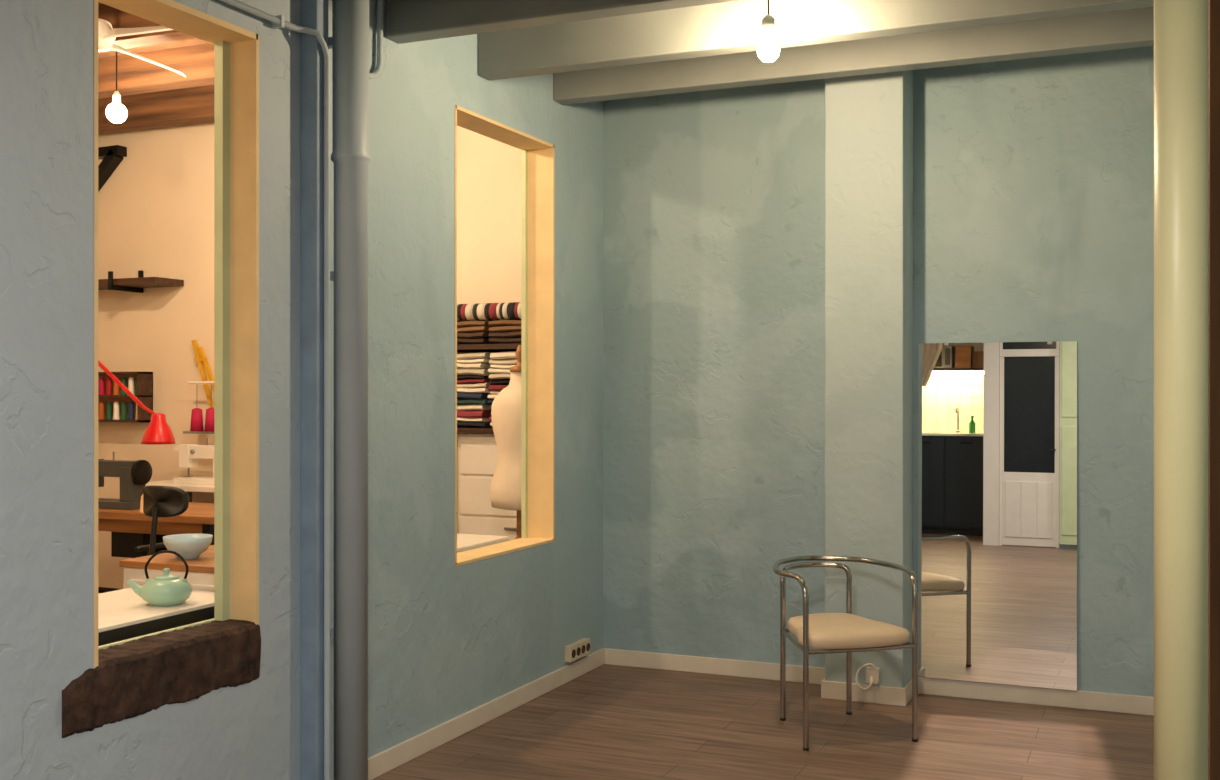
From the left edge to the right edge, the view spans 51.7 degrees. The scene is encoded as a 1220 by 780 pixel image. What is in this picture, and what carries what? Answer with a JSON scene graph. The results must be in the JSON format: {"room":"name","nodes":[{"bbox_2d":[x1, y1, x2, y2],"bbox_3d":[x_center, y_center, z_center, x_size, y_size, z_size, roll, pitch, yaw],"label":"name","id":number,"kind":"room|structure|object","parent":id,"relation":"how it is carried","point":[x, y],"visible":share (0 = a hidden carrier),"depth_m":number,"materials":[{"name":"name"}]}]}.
{"room":"fitting room","nodes":[
{"label":"fitting room","id":0,"kind":"room"},
{"bbox_2d":[98,2,208,98],"bbox_3d":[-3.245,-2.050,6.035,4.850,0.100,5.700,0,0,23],"label":"ceiling","id":1,"kind":"structure","parent":0,"point":[195,41],"depth_m":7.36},
{"bbox_2d":[106,51,126,122],"bbox_3d":[-2.743,-1.742,7.006,0.110,0.515,0.110,0,0,23],"label":"globe bulb","id":2,"kind":"object","parent":1,"relation":"hanging from","point":[116,112],"visible":0.98,"depth_m":6.98,"materials":[{"name":"white glass"}]},
{"bbox_2d":[98,18,185,76],"bbox_3d":[-2.481,-1.808,6.000,1.367,0.385,1.364,0,0,23],"label":"ceiling fan","id":3,"kind":"object","parent":1,"relation":"hanging from","point":[107,35],"depth_m":5.96,"materials":[{"name":"white plastic"}]},
{"bbox_2d":[98,85,213,133],"bbox_3d":[-2.258,-1.900,8.190,4.750,0.200,0.140,0,0,23],"label":"ceiling beam","id":4,"kind":"structure","parent":1,"relation":"attached to","point":[195,104],"depth_m":8.45,"materials":[{"name":"brown wood"}]},
{"bbox_2d":[98,43,213,98],"bbox_3d":[-2.576,-1.900,7.456,4.750,0.200,0.140,0,0,23],"label":"ceiling beam","id":5,"kind":"structure","parent":1,"relation":"attached to","point":[135,75],"depth_m":7.43,"materials":[{"name":"brown wood"}]},
{"bbox_2d":[0,0,602,779],"bbox_3d":[-1.875,-0.250,2.882,0.170,3.500,10.400,0,0,23],"label":"wall","id":6,"kind":"structure","parent":0,"point":[446,641],"depth_m":4.44,"materials":[{"name":"blue paint"}]},
{"bbox_2d":[62,619,260,737],"bbox_3d":[-1.412,0.878,3.899,0.167,0.203,0.835,0,0,23],"label":"window sill","id":7,"kind":"structure","parent":6,"relation":"attached to","point":[131,679],"depth_m":3.85,"materials":[{"name":"brown wood"}]},
{"bbox_2d":[94,0,258,668],"bbox_3d":[-1.407,-0.195,3.959,0.172,2.010,0.720,0,0,23],"label":"window","id":8,"kind":"structure","parent":6,"relation":"in","point":[236,49],"depth_m":4.26,"materials":[{"name":"beige paint"}]},
{"bbox_2d":[220,0,329,779],"bbox_3d":[-1.452,0.110,3.522,0.096,2.780,2.111,0,0,23],"label":"conduit pipe","id":9,"kind":"object","parent":6,"relation":"attached to","point":[278,21],"visible":1,"depth_m":4.46,"materials":[{"name":"grey metal"}]},
{"bbox_2d":[301,0,327,779],"bbox_3d":[-1.051,-0.060,4.481,0.072,3.120,0.070,0,0,23],"label":"trim","id":10,"kind":"structure","parent":6,"relation":"attached to","point":[314,13],"depth_m":4.45,"materials":[{"name":"blue paint"}]},
{"bbox_2d":[328,0,370,779],"bbox_3d":[-0.955,-0.060,4.565,0.181,3.120,0.142,0,0,23],"label":"drain pipe","id":11,"kind":"object","parent":6,"relation":"attached to","point":[349,41],"visible":0.96,"depth_m":4.50,"materials":[{"name":"grey metal"}]},
{"bbox_2d":[369,0,382,78],"bbox_3d":[-0.927,-1.404,4.808,0.023,0.432,0.195,0,0,23],"label":"conduit pipe","id":12,"kind":"object","parent":6,"relation":"attached to","point":[379,63],"visible":0.66,"depth_m":4.88,"materials":[{"name":"grey metal"}]},
{"bbox_2d":[368,648,604,779],"bbox_3d":[-0.505,1.458,5.814,0.015,0.085,2.390,0,0,23],"label":"baseboard","id":13,"kind":"structure","parent":6,"relation":"attached to","point":[403,752],"depth_m":5.59,"materials":[{"name":"white wood"}]},
{"bbox_2d":[455,105,554,566],"bbox_3d":[-0.553,-0.234,5.932,0.173,1.997,0.983,0,0,23],"label":"window","id":14,"kind":"structure","parent":6,"relation":"in","point":[537,155],"depth_m":6.36,"materials":[{"name":"beige paint"}]},
{"bbox_2d":[565,638,589,661],"bbox_3d":[-0.167,1.355,6.566,0.039,0.080,0.240,0,0,23],"label":"power outlet","id":15,"kind":"object","parent":6,"relation":"attached to","point":[576,650],"visible":1,"depth_m":6.53,"materials":[{"name":"plastic"}]},
{"bbox_2d":[98,121,520,593],"bbox_3d":[-2.133,-0.300,8.605,4.850,3.600,0.100,0,0,23],"label":"wall","id":16,"kind":"structure","parent":0,"point":[156,208],"depth_m":8.97,"materials":[{"name":"white paint"}]},
{"bbox_2d":[98,145,126,191],"bbox_3d":[-3.891,-1.540,9.251,0.810,0.440,0.090,0,0,23],"label":"wall bracket","id":17,"kind":"object","parent":16,"relation":"attached to","point":[112,156],"visible":0.43,"depth_m":9.11,"materials":[{"name":"black wood"}]},
{"bbox_2d":[98,372,152,421],"bbox_3d":[-3.650,0.050,9.128,0.750,0.360,0.135,0,0,23],"label":"rack","id":18,"kind":"object","parent":16,"relation":"attached to","point":[114,404],"visible":0.65,"depth_m":9.04,"materials":[{"name":"brown wood"}]},
{"bbox_2d":[98,270,183,292],"bbox_3d":[-3.670,-0.780,9.045,1.280,0.160,0.308,0,0,23],"label":"wall shelf","id":19,"kind":"object","parent":16,"relation":"attached to","point":[137,285],"visible":0.59,"depth_m":8.82,"materials":[{"name":"brown wood"}]},
{"bbox_2d":[191,340,213,406],"bbox_3d":[-2.829,-0.115,8.816,0.245,0.470,0.025,0,0,23],"label":"ruler","id":20,"kind":"object","parent":16,"relation":"attached to","point":[199,352],"visible":0.81,"depth_m":8.81,"materials":[{"name":"paint"}]},
{"bbox_2d":[385,0,737,43],"bbox_3d":[0.479,-1.502,4.418,2.930,0.235,0.110,0,0,23],"label":"ceiling beam","id":21,"kind":"structure","parent":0,"point":[406,21],"depth_m":4.77,"materials":[{"name":"white wood"}]},
{"bbox_2d":[372,664,1153,779],"bbox_3d":[0.507,1.550,1.486,5.650,0.100,9.730,0,0,23],"label":"floor","id":22,"kind":"structure","parent":0,"point":[608,722],"depth_m":5.46,"materials":[{"name":"laminate"}]},
{"bbox_2d":[772,555,917,750],"bbox_3d":[0.991,1.137,5.598,0.597,0.726,0.650,0,0,-11],"label":"armchair","id":23,"kind":"object","parent":22,"relation":"on","point":[847,632],"visible":1,"depth_m":5.38,"materials":[{"name":"silver metal"}]},
{"bbox_2d":[478,0,1153,79],"bbox_3d":[0.773,-1.512,5.097,2.930,0.215,0.110,0,0,23],"label":"ceiling beam","id":24,"kind":"structure","parent":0,"point":[731,27],"depth_m":5.17,"materials":[{"name":"white wood"}]},
{"bbox_2d":[553,7,1153,104],"bbox_3d":[1.079,-1.538,5.804,2.930,0.165,0.110,0,0,23],"label":"ceiling beam","id":25,"kind":"structure","parent":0,"point":[1132,28],"depth_m":5.71,"materials":[{"name":"beige paint"}]},
{"bbox_2d":[825,70,912,687],"bbox_3d":[1.275,-0.060,6.193,0.378,3.120,0.280,0,0,23],"label":"pillar","id":26,"kind":"structure","parent":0,"point":[869,117],"depth_m":6.06,"materials":[{"name":"paint"}]},
{"bbox_2d":[855,663,879,689],"bbox_3d":[1.229,1.367,6.021,0.108,0.127,0.072,0,0,23],"label":"power cable","id":27,"kind":"object","parent":26,"relation":"attached to","point":[872,673],"visible":1,"depth_m":6.01,"materials":[{"name":"white paint"}]},
{"bbox_2d":[603,46,1153,696],"bbox_3d":[2.501,-0.110,5.880,5.480,3.220,0.120,0,0,23],"label":"wall","id":28,"kind":"structure","parent":0,"point":[1033,178],"depth_m":6.48,"materials":[{"name":"teal paint"}]},
{"bbox_2d":[605,648,1153,715],"bbox_3d":[1.255,1.458,6.193,2.915,0.085,0.295,0,0,23],"label":"baseboard","id":29,"kind":"structure","parent":28,"relation":"attached to","point":[1079,699],"depth_m":6.11,"materials":[{"name":"white wood"}]},
{"bbox_2d":[918,341,1076,690],"bbox_3d":[1.860,0.589,6.077,0.737,1.646,0.026,0,0,23],"label":"wall mirror","id":30,"kind":"object","parent":28,"relation":"attached to","point":[997,421],"visible":0.94,"depth_m":6.07,"materials":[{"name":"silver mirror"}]},
{"bbox_3d":[0.585,-1.670,1.452,5.480,0.100,9.730,0,0,23],"label":"ceiling","id":31,"kind":"structure","parent":0,"visible":0},
{"bbox_2d":[757,0,779,61],"bbox_3d":[0.616,-1.448,4.898,0.086,0.345,0.086,0,0,23],"label":"pendant bulb","id":32,"kind":"object","parent":31,"relation":"hanging from","point":[768,50],"visible":1,"depth_m":4.87,"materials":[{"name":"white glass"}]},
{"bbox_3d":[-3.245,1.550,6.035,4.850,0.099,5.700,0,0,23],"label":"floor","id":33,"kind":"structure","parent":0,"visible":0},
{"bbox_2d":[98,586,213,645],"bbox_3d":[-1.796,1.117,4.013,0.515,0.765,1.340,0,0,23],"label":"countertop","id":34,"kind":"structure","parent":33,"relation":"on","point":[123,614],"depth_m":4.20,"materials":[{"name":"white plastic"}]},
{"bbox_2d":[127,550,191,605],"bbox_3d":[-1.541,0.642,4.334,0.209,0.185,0.168,0,0,23],"label":"teapot","id":35,"kind":"object","parent":34,"relation":"on","point":[166,589],"visible":1,"depth_m":4.28,"materials":[{"name":"green ceramic"}]},
{"bbox_2d":[98,502,213,592],"bbox_3d":[-3.033,1.107,7.796,2.040,0.786,0.700,0,0,23],"label":"table","id":36,"kind":"object","parent":33,"relation":"on","point":[129,529],"visible":0.22,"depth_m":7.41,"materials":[{"name":"brown wood"}]},
{"bbox_2d":[98,452,151,509],"bbox_3d":[-3.012,0.544,7.645,0.480,0.340,0.180,0,0,23],"label":"sewing machine","id":37,"kind":"object","parent":36,"relation":"on","point":[134,476],"visible":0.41,"depth_m":7.55,"materials":[{"name":"metal"}]},
{"bbox_2d":[98,360,175,444],"bbox_3d":[-3.075,0.207,7.739,1.118,1.014,0.200,0,0,32],"label":"desk lamp","id":38,"kind":"object","parent":36,"relation":"on","point":[158,431],"visible":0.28,"depth_m":7.45,"materials":[{"name":"red plastic"}]},
{"bbox_2d":[139,495,142,512],"bbox_3d":[-2.708,0.659,7.339,0.066,0.110,0.066,0,0,23],"label":"thread cone","id":39,"kind":"object","parent":36,"relation":"on","point":[141,502],"visible":0.31,"depth_m":7.32,"materials":[{"name":"orange"}]},
{"bbox_2d":[134,485,188,555],"bbox_3d":[-2.213,0.995,6.669,0.619,1.010,0.611,0,0,23],"label":"office chair","id":40,"kind":"object","parent":33,"relation":"on","point":[158,501],"visible":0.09,"depth_m":6.43,"materials":[{"name":"black plastic"}]},
{"bbox_2d":[119,545,213,591],"bbox_3d":[-1.442,1.075,4.971,0.665,0.850,0.640,0,0,23],"label":"base cabinet","id":41,"kind":"object","parent":33,"relation":"on","point":[200,576],"visible":0.13,"depth_m":4.75,"materials":[{"name":"paint"}]},
{"bbox_2d":[163,534,212,559],"bbox_3d":[-1.631,0.608,4.868,0.184,0.085,0.184,0,0,23],"label":"bowl","id":42,"kind":"object","parent":41,"relation":"on","point":[189,546],"visible":0.92,"depth_m":4.81,"materials":[{"name":"white ceramic"}]},
{"bbox_2d":[146,480,213,501],"bbox_3d":[-2.341,1.062,8.313,1.700,0.875,0.560,0,0,23],"label":"table","id":43,"kind":"object","parent":33,"relation":"on","point":[187,488],"visible":0.07,"depth_m":8.25,"materials":[{"name":"white paint"}]},
{"bbox_2d":[173,438,213,484],"bbox_3d":[-2.675,0.472,8.371,0.432,0.306,0.162,0,0,23],"label":"machine","id":44,"kind":"object","parent":43,"relation":"on","point":[189,454],"visible":0.62,"depth_m":8.36,"materials":[{"name":"white paint"}]},
{"bbox_2d":[174,381,213,450],"bbox_3d":[-2.713,0.253,8.649,0.650,0.745,0.120,0,0,23],"label":"stand","id":45,"kind":"object","parent":43,"relation":"on","point":[196,427],"visible":0.37,"depth_m":8.67,"materials":[{"name":"metal"}]},
{"bbox_2d":[457,534,508,552],"bbox_3d":[-1.079,1.117,5.980,0.770,0.765,1.120,0,0,23],"label":"table","id":46,"kind":"object","parent":33,"relation":"on","point":[465,542],"visible":0.1,"depth_m":6.17,"materials":[{"name":"white paint"}]},
{"bbox_2d":[457,433,516,540],"bbox_3d":[-0.826,0.880,7.723,1.550,1.240,0.460,0,0,23],"label":"cabinet","id":47,"kind":"object","parent":33,"relation":"on","point":[477,453],"visible":0.15,"depth_m":7.47,"materials":[{"name":"white paint"}]},
{"bbox_2d":[457,343,520,433],"bbox_3d":[-0.832,-0.147,7.709,1.590,0.805,0.490,0,0,23],"label":"shelf","id":48,"kind":"object","parent":47,"relation":"on","point":[460,347],"visible":0.07,"depth_m":7.44,"materials":[{"name":"brown wood"}]},
{"bbox_2d":[457,320,520,427],"bbox_3d":[-0.840,-0.095,7.703,1.500,0.634,0.469,0,0,23],"label":"folded fabric","id":49,"kind":"object","parent":48,"relation":"on","point":[481,377],"visible":0.15,"depth_m":7.45,"materials":[{"name":"multicoloured fabric"}]},
{"bbox_2d":[457,302,520,321],"bbox_3d":[-0.882,-0.465,7.606,1.500,0.100,0.218,0,0,23],"label":"rolls","id":50,"kind":"object","parent":49,"relation":"on","point":[511,310],"visible":0.27,"depth_m":7.43,"materials":[{"name":"multicoloured fabric"}]},
{"bbox_2d":[490,345,520,539],"bbox_3d":[-0.513,0.627,6.832,0.348,1.745,0.378,0,0,23],"label":"dress form","id":51,"kind":"object","parent":33,"relation":"on","point":[505,489],"visible":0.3,"depth_m":6.80,"materials":[{"name":"fabric"}]},
{"bbox_3d":[1.980,-0.060,4.008,0.150,3.120,3.730,0,0,23],"label":"wall","id":52,"kind":"structure","parent":0,"visible":0},
{"bbox_2d":[1154,0,1207,779],"bbox_3d":[1.267,-0.060,2.797,0.110,3.120,0.110,0,0,23],"label":"column","id":53,"kind":"structure","parent":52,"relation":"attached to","point":[1180,26],"depth_m":2.75,"materials":[{"name":"beige paint"}]},
{"bbox_2d":[1208,0,1219,779],"bbox_3d":[1.641,-0.060,3.458,0.035,3.120,1.250,0,0,23],"label":"wood post","id":54,"kind":"object","parent":52,"relation":"attached to","point":[1213,5],"visible":0.5,"depth_m":2.89,"materials":[{"name":"brown wood"}]}
]}

